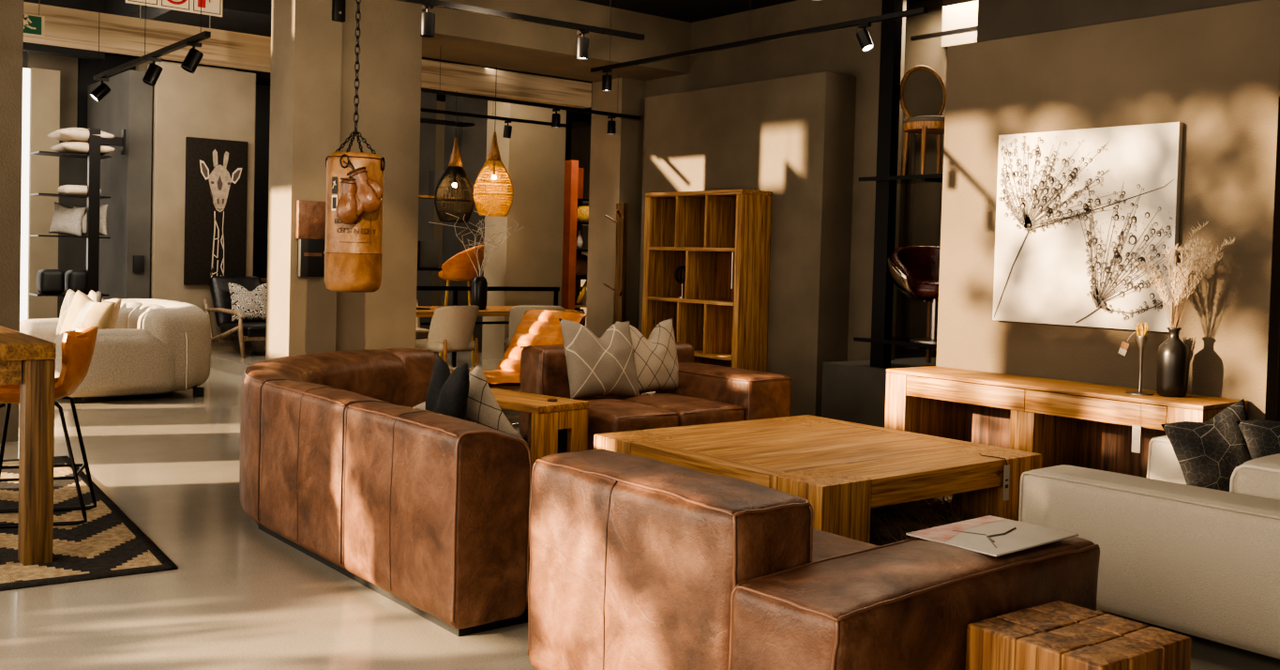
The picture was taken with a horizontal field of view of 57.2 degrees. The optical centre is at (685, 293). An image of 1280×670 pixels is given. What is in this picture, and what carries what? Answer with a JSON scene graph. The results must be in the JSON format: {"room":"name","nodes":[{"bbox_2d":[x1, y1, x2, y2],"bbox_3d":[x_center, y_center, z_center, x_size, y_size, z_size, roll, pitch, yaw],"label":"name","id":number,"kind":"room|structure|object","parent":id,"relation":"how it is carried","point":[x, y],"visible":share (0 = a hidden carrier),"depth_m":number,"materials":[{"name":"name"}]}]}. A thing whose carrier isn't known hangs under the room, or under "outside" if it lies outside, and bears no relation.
{"room":"store","nodes":[
{"label":"store","id":0,"kind":"room"},
{"bbox_2d":[0,0,23,441],"bbox_3d":[-5.303,-1.753,8.464,0.890,5.700,0.200,0,2,-40],"label":"wall pillar","id":1,"kind":"structure","parent":0,"point":[11,11],"depth_m":8.65,"materials":[{"name":"beige paint"}]},
{"bbox_2d":[23,0,45,36],"bbox_3d":[-5.553,-2.623,9.821,0.340,0.895,0.026,0,2,-40],"label":"exit sign","id":2,"kind":"object","parent":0,"point":[33,24],"visible":0.6,"depth_m":9.88,"materials":[{"name":"green plastic"}]},
{"bbox_2d":[28,67,60,318],"bbox_3d":[-8.507,-1.083,15.556,0.340,3.760,0.050,0,2,-40],"label":"wall","id":3,"kind":"structure","parent":0,"point":[45,83],"depth_m":15.51,"materials":[{"name":"paint"}]},
{"bbox_2d":[19,67,30,322],"bbox_3d":[-9.309,-1.093,14.952,1.655,3.730,0.050,0,2,-40],"label":"window","id":4,"kind":"structure","parent":3,"relation":"in","point":[25,137],"depth_m":15.43,"materials":[{"name":"white glass"}]},
{"bbox_2d":[22,51,135,318],"bbox_3d":[-9.802,-1.299,15.345,7.200,4.130,0.200,0,2,-40],"label":"wall","id":5,"kind":"structure","parent":0,"point":[72,171],"depth_m":16.28,"materials":[{"name":"grey paint"}]},
{"bbox_2d":[27,51,77,129],"bbox_3d":[-8.603,-2.719,15.943,0.600,1.200,0.100,0,2,-40],"label":"trim","id":6,"kind":"structure","parent":5,"relation":"attached to","point":[67,67],"depth_m":15.99,"materials":[{"name":"beige paint"}]},
{"bbox_2d":[76,55,135,128],"bbox_3d":[-8.115,-2.769,16.412,0.750,1.100,0.100,0,2,-40],"label":"trim","id":7,"kind":"structure","parent":5,"relation":"attached to","point":[87,68],"depth_m":16.21,"materials":[{"name":"black"}]},
{"bbox_2d":[85,69,152,300],"bbox_3d":[-7.347,-0.959,15.156,0.270,3.600,2.040,0,2,-40],"label":"wall partition","id":8,"kind":"structure","parent":0,"point":[126,178],"depth_m":14.43,"materials":[{"name":"grey paint"}]},
{"bbox_2d":[104,0,148,16],"bbox_3d":[-5.382,-4.035,12.759,0.100,1.400,33.200,0,2,-40],"label":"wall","id":9,"kind":"structure","parent":0,"point":[121,7],"depth_m":14.73,"materials":[{"name":"black paint"}]},
{"bbox_2d":[23,0,105,60],"bbox_3d":[-9.686,-3.985,13.734,5.300,1.800,0.200,0,2,-40],"label":"trim","id":10,"kind":"structure","parent":9,"relation":"attached to","point":[97,6],"depth_m":15.12,"materials":[{"name":"brown wood"}]},
{"bbox_2d":[93,0,210,79],"bbox_3d":[-4.091,-2.388,8.894,0.038,1.248,2.920,0,2,-40],"label":"track rail","id":11,"kind":"object","parent":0,"point":[204,35],"visible":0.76,"depth_m":8.68,"materials":[{"name":"black metal"}]},
{"bbox_2d":[142,56,162,86],"bbox_3d":[-3.968,-1.649,8.731,0.139,0.211,0.092,0,2,-40],"label":"spotlight","id":12,"kind":"object","parent":11,"relation":"hanging from","point":[153,72],"visible":1,"depth_m":8.70,"materials":[{"name":"black metal"}]},
{"bbox_2d":[180,41,203,73],"bbox_3d":[-3.370,-1.611,8.014,0.144,0.211,0.092,0,2,-40],"label":"spotlight","id":13,"kind":"object","parent":11,"relation":"hanging from","point":[194,56],"visible":1,"depth_m":7.99,"materials":[{"name":"black metal"}]},
{"bbox_2d":[147,61,255,351],"bbox_3d":[-6.197,-0.991,14.979,1.230,3.740,0.400,0,2,-40],"label":"wall","id":14,"kind":"structure","parent":0,"point":[206,102],"depth_m":14.64,"materials":[{"name":"paint"}]},
{"bbox_2d":[183,136,248,285],"bbox_3d":[-5.950,-1.027,14.879,0.750,1.849,0.058,0,2,-40],"label":"picture","id":15,"kind":"object","parent":14,"relation":"attached to","point":[216,170],"visible":0.99,"depth_m":14.84,"materials":[{"name":"black paper"}]},
{"bbox_2d":[23,1,591,108],"bbox_3d":[-3.895,-2.382,11.938,6.900,0.290,0.400,0,2,-40],"label":"ceiling beam","id":16,"kind":"structure","parent":0,"point":[67,27],"depth_m":11.26,"materials":[{"name":"brown wood"}]},
{"bbox_2d":[323,0,385,292],"bbox_3d":[-2.354,-2.182,8.450,0.413,4.346,0.413,0,2,-35],"label":"bag","id":17,"kind":"object","parent":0,"point":[353,252],"visible":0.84,"depth_m":8.34,"materials":[{"name":"leather"}]},
{"bbox_2d":[335,177,363,224],"bbox_3d":[-2.342,-0.645,8.216,0.200,0.324,0.148,1,2,-11],"label":"glove","id":18,"kind":"object","parent":17,"relation":"hanging from","point":[349,208],"visible":0.96,"depth_m":8.17,"materials":[{"name":"leather"}]},
{"bbox_2d":[346,166,383,212],"bbox_3d":[-2.243,-0.727,8.221,0.266,0.325,0.142,2,2,5],"label":"glove","id":19,"kind":"object","parent":17,"relation":"hanging from","point":[368,191],"visible":0.99,"depth_m":8.18,"materials":[{"name":"leather"}]},
{"bbox_2d":[210,340,520,412],"bbox_3d":[-5.862,0.754,17.014,3.300,0.150,14.450,0,2,-40],"label":"floor","id":20,"kind":"structure","parent":0,"point":[229,361],"depth_m":14.29,"materials":[{"name":"concrete"}]},
{"bbox_2d":[415,304,479,365],"bbox_3d":[-2.330,0.526,11.392,0.608,0.845,0.567,3,2,36],"label":"dining chair","id":21,"kind":"object","parent":20,"relation":"on","point":[451,328],"visible":0.88,"depth_m":11.15,"materials":[{"name":"fabric"}]},
{"bbox_2d":[437,244,485,365],"bbox_3d":[-2.718,0.126,14.202,0.553,1.452,0.668,1,2,-9],"label":"bar chair","id":22,"kind":"object","parent":20,"relation":"on","point":[459,267],"visible":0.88,"depth_m":13.94,"materials":[{"name":"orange leather"}]},
{"bbox_2d":[416,286,559,366],"bbox_3d":[-2.829,0.389,13.692,3.200,0.950,0.040,0,2,-40],"label":"table","id":23,"kind":"object","parent":20,"relation":"on","point":[455,289],"visible":0.34,"depth_m":13.98,"materials":[{"name":"black metal"}]},
{"bbox_2d":[416,305,584,316],"bbox_3d":[-2.497,0.536,12.412,2.670,0.750,1.100,0,2,-40],"label":"dining table","id":24,"kind":"object","parent":20,"relation":"on","point":[490,310],"visible":0.06,"depth_m":12.19,"materials":[{"name":"brown wood"}]},
{"bbox_2d":[431,210,523,309],"bbox_3d":[-2.164,-0.358,12.371,0.855,1.057,0.667,2,2,27],"label":"vase","id":25,"kind":"object","parent":24,"relation":"on","point":[478,288],"visible":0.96,"depth_m":12.36,"materials":[{"name":"black ceramic"}]},
{"bbox_2d":[504,304,565,347],"bbox_3d":[-1.549,0.530,11.979,0.567,0.845,0.608,1,2,-20],"label":"dining chair","id":26,"kind":"object","parent":20,"relation":"on","point":[517,312],"visible":0.26,"depth_m":11.73,"materials":[{"name":"fabric"}]},
{"bbox_2d":[252,84,572,277],"bbox_3d":[-5.041,-1.329,20.878,7.000,4.130,0.200,0,2,-40],"label":"wall","id":27,"kind":"structure","parent":0,"point":[263,92],"depth_m":19.16,"materials":[{"name":"black paint"}]},
{"bbox_2d":[415,91,436,339],"bbox_3d":[-4.695,-1.217,17.458,1.950,4.130,0.300,0,2,-40],"label":"wall","id":28,"kind":"structure","parent":0,"point":[429,100],"depth_m":17.87,"materials":[{"name":"grey paint"}]},
{"bbox_2d":[432,100,445,305],"bbox_3d":[-3.954,-1.279,20.745,1.300,4.100,0.200,0,2,-40],"label":"wall","id":29,"kind":"structure","parent":0,"point":[441,105],"depth_m":20.33,"materials":[{"name":"paint"}]},
{"bbox_2d":[440,94,487,352],"bbox_3d":[-2.948,-1.142,16.573,0.800,4.130,0.500,0,2,-40],"label":"wall pier","id":30,"kind":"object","parent":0,"point":[472,141],"depth_m":16.26,"materials":[{"name":"grey paint"}]},
{"bbox_2d":[421,57,592,83],"bbox_3d":[-2.499,-2.812,13.014,3.980,0.555,0.400,0,2,-40],"label":"trim","id":31,"kind":"structure","parent":0,"point":[422,57],"depth_m":13.27,"materials":[{"name":"brown wood"}]},
{"bbox_2d":[434,90,474,222],"bbox_3d":[-2.535,-1.652,12.942,0.441,1.721,0.441,0,2,-40],"label":"pendant lamp","id":32,"kind":"object","parent":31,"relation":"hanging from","point":[455,167],"visible":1,"depth_m":12.86,"materials":[{"name":"black wicker"}]},
{"bbox_2d":[473,66,512,216],"bbox_3d":[-2.111,-1.681,12.981,0.441,1.641,0.441,0,2,-40],"label":"pendant lamp","id":33,"kind":"object","parent":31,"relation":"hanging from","point":[494,158],"visible":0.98,"depth_m":12.91,"materials":[{"name":"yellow wicker"}]},
{"bbox_2d":[105,0,926,128],"bbox_3d":[-1.588,-3.237,15.966,10.000,0.170,33.200,0,2,-40],"label":"ceiling","id":34,"kind":"structure","parent":0,"point":[253,17],"depth_m":13.00,"materials":[{"name":"black paint"}]},
{"bbox_2d":[420,107,566,127],"bbox_3d":[-2.460,-2.584,13.691,2.550,1.048,0.038,0,2,-39],"label":"track rail","id":35,"kind":"object","parent":34,"relation":"hanging from","point":[421,109],"visible":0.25,"depth_m":13.81,"materials":[{"name":"black metal"}]},
{"bbox_2d":[397,0,644,40],"bbox_3d":[-1.069,-2.374,7.949,1.933,1.048,0.038,0,2,-37],"label":"track rail","id":36,"kind":"object","parent":34,"relation":"hanging from","point":[437,3],"visible":1,"depth_m":7.96,"materials":[{"name":"black metal"}]},
{"bbox_2d":[420,2,435,37],"bbox_3d":[-1.658,-1.754,7.538,0.092,0.200,0.100,0,2,-40],"label":"spotlight","id":37,"kind":"object","parent":36,"relation":"hanging from","point":[427,19],"visible":1,"depth_m":7.50,"materials":[{"name":"black metal"}]},
{"bbox_2d":[575,29,588,60],"bbox_3d":[-0.723,-1.749,8.240,0.092,0.200,0.100,0,2,-40],"label":"spotlight","id":38,"kind":"object","parent":36,"relation":"hanging from","point":[581,42],"visible":1,"depth_m":8.20,"materials":[{"name":"black metal"}]},
{"bbox_2d":[590,0,927,72],"bbox_3d":[0.407,-2.488,9.825,0.038,0.848,4.060,0,2,-40],"label":"track rail","id":39,"kind":"object","parent":34,"relation":"hanging from","point":[921,10],"visible":1,"depth_m":9.49,"materials":[{"name":"black metal"}]},
{"bbox_2d":[856,22,873,52],"bbox_3d":[1.334,-1.899,8.712,0.092,0.211,0.148,0,2,-40],"label":"spotlight","id":40,"kind":"object","parent":39,"relation":"hanging from","point":[865,40],"visible":1,"depth_m":8.69,"materials":[{"name":"black metal"}]},
{"bbox_2d":[910,26,977,40],"bbox_3d":[2.803,-2.647,10.701,0.038,0.448,1.850,0,2,-40],"label":"track rail","id":41,"kind":"object","parent":34,"relation":"hanging from","point":[972,28],"visible":0.22,"depth_m":11.10,"materials":[{"name":"black metal"}]},
{"bbox_2d":[481,100,566,360],"bbox_3d":[-2.081,-1.076,15.182,0.850,4.130,0.550,0,2,-40],"label":"wall column","id":42,"kind":"structure","parent":0,"point":[534,157],"depth_m":14.95,"materials":[{"name":"paint"}]},
{"bbox_2d":[571,126,590,326],"bbox_3d":[-0.511,-1.243,22.315,0.200,4.130,25.000,0,2,-40],"label":"wall","id":43,"kind":"structure","parent":0,"point":[580,137],"depth_m":24.04,"materials":[{"name":"paint"}]},
{"bbox_2d":[586,77,644,337],"bbox_3d":[-0.696,-1.002,14.028,0.700,4.130,0.600,0,2,-40],"label":"wall column","id":44,"kind":"structure","parent":0,"point":[615,159],"depth_m":13.74,"materials":[{"name":"paint"}]},
{"bbox_2d":[0,367,1279,669],"bbox_3d":[-3.745,1.067,14.397,15.300,0.200,33.200,0,2,-40],"label":"floor","id":45,"kind":"structure","parent":0,"point":[238,595],"depth_m":4.98,"materials":[{"name":"concrete"}]},
{"bbox_2d":[28,127,126,296],"bbox_3d":[-7.289,-0.554,14.046,0.920,2.860,0.570,0,2,-40],"label":"shelf","id":46,"kind":"object","parent":45,"relation":"on","point":[94,157],"visible":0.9,"depth_m":13.90,"materials":[{"name":"black metal"}]},
{"bbox_2d":[36,269,64,294],"bbox_3d":[-7.505,-0.138,13.868,0.260,0.300,0.323,0,2,-40],"label":"folded blanket","id":47,"kind":"object","parent":46,"relation":"on","point":[49,281],"visible":0.98,"depth_m":13.75,"materials":[{"name":"black fabric"}]},
{"bbox_2d":[48,201,87,236],"bbox_3d":[-7.372,-0.880,14.007,0.443,0.423,0.156,2,2,-1],"label":"cushion","id":48,"kind":"object","parent":46,"relation":"on","point":[67,220],"visible":0.99,"depth_m":13.96,"materials":[{"name":"fabric"}]},
{"bbox_2d":[64,269,86,293],"bbox_3d":[-7.275,-0.137,14.061,0.260,0.300,0.323,0,2,-40],"label":"folded blanket","id":49,"kind":"object","parent":46,"relation":"on","point":[75,279],"visible":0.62,"depth_m":13.93,"materials":[{"name":"black fabric"}]},
{"bbox_2d":[50,141,116,154],"bbox_3d":[-7.232,-1.737,14.076,0.600,0.182,0.660,0,2,-40],"label":"cushion","id":50,"kind":"object","parent":46,"relation":"on","point":[78,147],"visible":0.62,"depth_m":13.84,"materials":[{"name":"beige fabric"}]},
{"bbox_2d":[47,127,115,142],"bbox_3d":[-7.243,-1.891,14.059,0.620,0.189,0.680,0,2,-40],"label":"cushion","id":51,"kind":"object","parent":50,"relation":"on","point":[69,134],"visible":0.69,"depth_m":13.82,"materials":[{"name":"beige fabric"}]},
{"bbox_2d":[73,204,107,235],"bbox_3d":[-7.141,-0.876,14.067,0.458,0.400,0.152,2,2,4],"label":"cushion","id":52,"kind":"object","parent":46,"relation":"on","point":[102,208],"visible":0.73,"depth_m":14.03,"materials":[{"name":"fabric"}]},
{"bbox_2d":[0,455,178,590],"bbox_3d":[-4.380,1.192,6.032,2.600,0.017,3.360,0,2,-36],"label":"rug","id":53,"kind":"object","parent":45,"relation":"on","point":[109,544],"visible":0.64,"depth_m":5.79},
{"bbox_2d":[0,325,56,565],"bbox_3d":[-4.152,0.703,5.567,1.710,1.030,1.830,0,2,-40],"label":"bar table","id":54,"kind":"object","parent":53,"relation":"on","point":[28,361],"visible":1,"depth_m":5.38,"materials":[{"name":"brown wood"}]},
{"bbox_2d":[0,326,98,527],"bbox_3d":[-3.447,0.689,6.257,0.548,1.030,0.500,1,2,-20],"label":"bar stool","id":55,"kind":"object","parent":53,"relation":"on","point":[78,346],"visible":0.88,"depth_m":6.16,"materials":[{"name":"orange leather"}]},
{"bbox_2d":[19,298,210,403],"bbox_3d":[-5.807,0.529,11.987,1.544,0.902,2.338,0,2,-40],"label":"sofa","id":56,"kind":"object","parent":45,"relation":"on","point":[154,346],"visible":0.7,"depth_m":11.22,"materials":[{"name":"white fabric"}]},
{"bbox_2d":[59,289,115,334],"bbox_3d":[-5.765,0.276,11.278,0.636,0.617,0.234,2,2,21],"label":"cushion","id":57,"kind":"object","parent":56,"relation":"on","point":[82,310],"visible":0.62,"depth_m":11.21,"materials":[{"name":"white fabric"}]},
{"bbox_2d":[114,300,142,329],"bbox_3d":[-5.899,0.334,12.470,0.341,0.520,0.802,0,2,-40],"label":"cushion","id":58,"kind":"object","parent":56,"relation":"on","point":[127,307],"depth_m":12.21,"materials":[{"name":"fabric"}]},
{"bbox_2d":[127,303,165,328],"bbox_3d":[-5.402,0.366,11.876,0.344,0.521,0.850,0,2,-40],"label":"cushion","id":59,"kind":"object","parent":56,"relation":"on","point":[135,315],"depth_m":11.78,"materials":[{"name":"fabric"}]},
{"bbox_2d":[203,275,266,358],"bbox_3d":[-5.444,0.355,14.780,1.078,1.123,0.905,3,2,40],"label":"armchair","id":60,"kind":"object","parent":45,"relation":"on","point":[250,329],"visible":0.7,"depth_m":14.70,"materials":[{"name":"black leather"}]},
{"bbox_2d":[227,282,266,321],"bbox_3d":[-5.487,0.108,14.830,0.540,0.493,0.262,0,2,-36],"label":"cushion","id":61,"kind":"object","parent":60,"relation":"on","point":[251,304],"visible":0.83,"depth_m":14.74,"materials":[{"name":"beige fabric"}]},
{"bbox_2d":[265,0,422,361],"bbox_3d":[-3.082,-1.757,10.727,1.240,5.700,0.550,0,2,-40],"label":"pillar","id":62,"kind":"object","parent":45,"relation":"on","point":[313,57],"visible":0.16,"depth_m":10.51,"materials":[{"name":"paint"}]},
{"bbox_2d":[295,199,325,276],"bbox_3d":[-3.268,-0.477,10.226,0.240,0.660,0.075,0,2,-40],"label":"box","id":63,"kind":"object","parent":62,"relation":"attached to","point":[310,215],"visible":0.98,"depth_m":10.20,"materials":[{"name":"brown leather"}]},
{"bbox_2d":[239,346,532,635],"bbox_3d":[-1.550,0.854,6.375,1.490,0.826,3.936,1,2,-30],"label":"sofa","id":64,"kind":"object","parent":45,"relation":"on","point":[429,511],"visible":0.84,"depth_m":5.00,"materials":[{"name":"brown leather"}]},
{"bbox_2d":[425,354,469,421],"bbox_3d":[-1.204,0.583,5.876,0.162,0.517,0.500,1,2,-28],"label":"cushion","id":65,"kind":"object","parent":64,"relation":"on","point":[447,393],"visible":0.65,"depth_m":5.72,"materials":[{"name":"grey fabric"}]},
{"bbox_2d":[413,362,520,436],"bbox_3d":[-1.114,0.653,5.922,0.612,0.607,0.164,2,2,13],"label":"cushion","id":66,"kind":"object","parent":64,"relation":"on","point":[483,408],"visible":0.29,"depth_m":5.86,"materials":[{"name":"beige fabric"}]},
{"bbox_2d":[417,117,474,271],"bbox_3d":[-3.671,-0.683,15.284,1.860,3.250,0.290,0,2,-40],"label":"shelving rack","id":67,"kind":"object","parent":45,"relation":"on","point":[422,120],"visible":0.06,"depth_m":15.47,"materials":[{"name":"black metal"}]},
{"bbox_2d":[417,240,438,268],"bbox_3d":[-3.432,-0.518,15.512,0.280,0.360,0.200,0,2,-40],"label":"storage box","id":68,"kind":"object","parent":67,"relation":"on","point":[428,251],"visible":0.76,"depth_m":15.42,"materials":[{"name":"grey paint"}]},
{"bbox_2d":[428,169,453,196],"bbox_3d":[-3.252,-1.462,15.612,0.280,0.350,0.200,0,2,-40],"label":"storage box","id":69,"kind":"object","parent":67,"relation":"on","point":[434,175],"visible":0.34,"depth_m":15.51,"materials":[{"name":"grey paint"}]},
{"bbox_2d":[450,309,586,426],"bbox_3d":[-1.729,0.648,10.329,0.840,0.984,1.574,3,2,43],"label":"chair","id":70,"kind":"object","parent":45,"relation":"on","point":[536,326],"visible":0.43,"depth_m":10.71,"materials":[{"name":"orange leather"}]},
{"bbox_2d":[490,387,588,463],"bbox_3d":[-1.203,0.972,8.236,1.000,0.500,0.470,3,2,40],"label":"end table","id":71,"kind":"object","parent":45,"relation":"on","point":[561,426],"visible":0.53,"depth_m":7.94,"materials":[{"name":"brown wood"}]},
{"bbox_2d":[561,159,588,309],"bbox_3d":[-1.900,-0.570,18.202,1.100,2.950,0.690,0,2,-40],"label":"display shelf","id":72,"kind":"object","parent":45,"relation":"on","point":[573,174],"visible":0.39,"depth_m":17.91,"materials":[{"name":"wood"}]},
{"bbox_2d":[603,203,628,324],"bbox_3d":[-0.774,0.036,13.197,0.140,2.100,0.354,0,2,-40],"label":"coat rack","id":73,"kind":"object","parent":45,"relation":"on","point":[622,209],"visible":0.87,"depth_m":13.16,"materials":[{"name":"brown wood"}]},
{"bbox_2d":[519,342,792,450],"bbox_3d":[-0.298,0.824,9.118,1.718,0.795,1.541,0,2,-40],"label":"sofa","id":74,"kind":"object","parent":45,"relation":"on","point":[704,393],"visible":0.44,"depth_m":8.92,"materials":[{"name":"brown leather"}]},
{"bbox_2d":[558,317,655,399],"bbox_3d":[-0.606,0.498,8.895,0.306,0.626,0.805,3,2,43],"label":"cushion","id":75,"kind":"object","parent":74,"relation":"on","point":[605,365],"visible":1,"depth_m":8.76,"materials":[{"name":"beige fabric"}]},
{"bbox_2d":[613,317,678,392],"bbox_3d":[-0.254,0.500,9.345,0.729,0.593,0.258,0,2,-36],"label":"cushion","id":76,"kind":"object","parent":74,"relation":"on","point":[655,359],"visible":0.76,"depth_m":9.26,"materials":[{"name":"beige fabric"}]},
{"bbox_2d":[641,189,771,371],"bbox_3d":[0.181,0.060,11.955,0.395,2.180,1.510,0,2,-40],"label":"bookcase","id":77,"kind":"object","parent":45,"relation":"on","point":[700,231],"visible":0.71,"depth_m":11.85,"materials":[{"name":"brown wood"}]},
{"bbox_2d":[527,449,1099,669],"bbox_3d":[0.401,0.982,3.969,1.431,0.824,1.514,0,2,-40],"label":"sofa","id":78,"kind":"object","parent":45,"relation":"on","point":[637,562],"visible":0.88,"depth_m":3.47,"materials":[{"name":"brown leather"}]},
{"bbox_2d":[905,514,1078,556],"bbox_3d":[1.002,0.782,3.823,0.470,0.011,0.340,0,2,-42],"label":"magazine","id":79,"kind":"object","parent":78,"relation":"on","point":[990,534],"visible":1,"depth_m":3.80,"materials":[{"name":"white paper"}]},
{"bbox_2d":[869,494,1018,545],"bbox_3d":[1.101,1.303,6.965,1.943,0.035,2.346,0,2,-40],"label":"rug","id":80,"kind":"object","parent":45,"relation":"on","point":[889,523],"visible":0.18,"depth_m":6.73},
{"bbox_2d":[593,414,1042,542],"bbox_3d":[0.760,1.104,6.999,1.860,0.421,1.913,0,2,-40],"label":"coffee table","id":81,"kind":"object","parent":80,"relation":"on","point":[844,470],"visible":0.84,"depth_m":6.61,"materials":[{"name":"brown wood"}]},
{"bbox_2d":[884,365,1248,477],"bbox_3d":[2.551,0.978,8.247,0.590,0.700,2.490,0,2,-40],"label":"console table","id":82,"kind":"object","parent":45,"relation":"on","point":[1088,425],"visible":0.63,"depth_m":8.21,"materials":[{"name":"brown wood"}]},
{"bbox_2d":[1126,322,1153,395],"bbox_3d":[2.978,0.422,7.668,0.170,0.470,0.170,0,2,-40],"label":"sculpture","id":83,"kind":"object","parent":82,"relation":"on","point":[1142,330],"visible":1,"depth_m":7.65,"materials":[{"name":"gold metal"}]},
{"bbox_2d":[1136,221,1234,397],"bbox_3d":[3.207,0.101,7.536,0.266,1.131,0.622,0,2,-40],"label":"vase","id":84,"kind":"object","parent":82,"relation":"on","point":[1172,365],"visible":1,"depth_m":7.53,"materials":[{"name":"black ceramic"}]},
{"bbox_2d":[965,600,1191,669],"bbox_3d":[1.085,1.184,3.268,0.438,0.501,0.428,0,2,-38],"label":"wooden side table","id":85,"kind":"object","parent":45,"relation":"on","point":[1058,634],"visible":1,"depth_m":3.21,"materials":[{"name":"brown wood"}]},
{"bbox_2d":[1018,435,1279,658],"bbox_3d":[2.945,1.061,4.793,1.855,0.762,2.925,0,2,-40],"label":"sofa","id":86,"kind":"object","parent":45,"relation":"on","point":[1201,562],"visible":0.82,"depth_m":4.63,"materials":[{"name":"beige leather"}]},
{"bbox_2d":[1160,398,1251,491],"bbox_3d":[2.537,0.772,5.577,0.550,0.537,0.182,1,2,-4],"label":"cushion","id":87,"kind":"object","parent":86,"relation":"on","point":[1208,453],"visible":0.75,"depth_m":5.52,"materials":[{"name":"black fabric"}]},
{"bbox_2d":[1233,452,1279,499],"bbox_3d":[2.519,0.868,4.845,0.581,0.398,0.380,0,2,-40],"label":"cushion","id":88,"kind":"object","parent":86,"relation":"on","point":[1258,476],"depth_m":4.70,"materials":[{"name":"fabric"}]},
{"bbox_2d":[1236,419,1279,459],"bbox_3d":[2.803,0.751,5.383,0.535,0.524,0.178,2,2,-1],"label":"cushion","id":89,"kind":"object","parent":86,"relation":"on","point":[1261,436],"visible":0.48,"depth_m":5.36,"materials":[{"name":"black fabric"}]},
{"bbox_2d":[637,0,906,361],"bbox_3d":[0.743,-0.913,12.398,0.180,4.130,3.750,0,2,-40],"label":"wall","id":90,"kind":"structure","parent":0,"point":[837,51],"depth_m":11.47,"materials":[{"name":"beige paint"}]},
{"bbox_2d":[421,65,640,120],"bbox_3d":[-1.733,-2.241,12.413,3.231,0.478,0.038,0,2,-41],"label":"track rail","id":91,"kind":"object","parent":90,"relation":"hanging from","point":[427,90],"visible":0.88,"depth_m":12.43,"materials":[{"name":"black metal"}]},
{"bbox_2d":[421,0,691,81],"bbox_3d":[-1.954,-2.770,12.298,4.100,0.565,1.360,0,2,-40],"label":"beam","id":92,"kind":"structure","parent":90,"relation":"attached to","point":[461,37],"depth_m":12.24,"materials":[{"name":"paint"}]},
{"bbox_2d":[638,71,856,416],"bbox_3d":[0.545,-0.486,12.165,0.420,3.280,2.750,0,2,-40],"label":"wall panel","id":93,"kind":"object","parent":90,"relation":"attached to","point":[791,138],"visible":0.51,"depth_m":11.29,"materials":[{"name":"beige paint"}]},
{"bbox_2d":[821,357,936,427],"bbox_3d":[2.691,0.978,10.070,1.520,0.600,2.730,0,2,-40],"label":"platform","id":94,"kind":"object","parent":90,"relation":"attached to","point":[852,390],"depth_m":10.37,"materials":[{"name":"grey paint"}]},
{"bbox_2d":[870,0,903,367],"bbox_3d":[1.758,-1.120,10.230,0.100,3.530,0.150,0,2,-40],"label":"post","id":95,"kind":"object","parent":94,"relation":"on","point":[891,36],"visible":1,"depth_m":10.19,"materials":[{"name":"black metal"}]},
{"bbox_2d":[853,336,936,348],"bbox_3d":[2.338,0.450,9.781,0.575,0.052,1.980,0,2,-40],"label":"shelf","id":96,"kind":"object","parent":95,"relation":"attached to","point":[897,340],"visible":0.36,"depth_m":10.04,"materials":[{"name":"black metal"}]},
{"bbox_2d":[887,245,940,343],"bbox_3d":[2.155,0.000,10.170,0.838,0.828,0.681,2,2,2],"label":"bar stool","id":97,"kind":"object","parent":96,"relation":"on","point":[914,270],"visible":0.53,"depth_m":10.09,"materials":[{"name":"brown leather"}]},
{"bbox_2d":[858,173,942,183],"bbox_3d":[2.378,-0.954,9.739,0.575,0.052,1.980,0,2,-40],"label":"shelf","id":98,"kind":"object","parent":95,"relation":"attached to","point":[932,177],"visible":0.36,"depth_m":9.99,"materials":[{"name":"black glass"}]},
{"bbox_2d":[899,64,945,175],"bbox_3d":[2.119,-1.495,10.082,0.500,1.010,0.548,1,2,-11],"label":"chair","id":99,"kind":"object","parent":98,"relation":"on","point":[922,99],"visible":0.83,"depth_m":10.26,"materials":[{"name":"beige wood"}]},
{"bbox_2d":[894,0,947,358],"bbox_3d":[3.151,-0.799,10.861,0.150,4.130,3.700,0,2,-40],"label":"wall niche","id":100,"kind":"object","parent":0,"point":[929,52],"depth_m":11.70,"materials":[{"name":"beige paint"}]},
{"bbox_2d":[941,0,978,48],"bbox_3d":[2.866,-2.623,11.015,0.100,0.510,1.050,0,2,-40],"label":"window","id":101,"kind":"structure","parent":0,"point":[956,14],"depth_m":11.23,"materials":[{"name":"glass"}]},
{"bbox_2d":[935,0,1279,420],"bbox_3d":[5.014,-0.155,5.933,0.180,3.240,9.100,0,2,-40],"label":"wall","id":102,"kind":"structure","parent":0,"point":[1214,71],"depth_m":8.00,"materials":[{"name":"paint"}]},
{"bbox_2d":[992,121,1183,331],"bbox_3d":[2.824,-0.469,8.365,0.059,1.400,1.420,0,2,-40],"label":"picture","id":103,"kind":"object","parent":102,"relation":"attached to","point":[1077,211],"visible":0.98,"depth_m":8.30,"materials":[{"name":"grey paper"}]},
{"bbox_2d":[977,0,1259,42],"bbox_3d":[5.272,-2.095,5.967,0.170,1.130,8.980,0,2,-40],"label":"ceiling","id":104,"kind":"structure","parent":102,"relation":"attached to","point":[997,19],"depth_m":8.78,"materials":[{"name":"paint"}]},
{"bbox_2d":[1274,310,1279,421],"bbox_3d":[3.886,0.075,7.572,0.270,2.620,0.040,0,2,-40],"label":"trim","id":105,"kind":"structure","parent":102,"relation":"attached to","point":[1277,398],"depth_m":7.49,"materials":[{"name":"paint"}]},
{"bbox_3d":[-7.456,-4.841,10.987,5.400,0.200,33.200,0,2,-40],"label":"ceiling","id":106,"kind":"structure","parent":0,"visible":0},
{"bbox_2d":[125,0,222,30],"bbox_3d":[-4.045,-3.355,9.339,0.735,2.420,0.032,0,2,-40],"label":"fire sign","id":107,"kind":"object","parent":106,"relation":"hanging from","point":[211,7],"visible":1,"depth_m":9.43,"materials":[{"name":"beige"}]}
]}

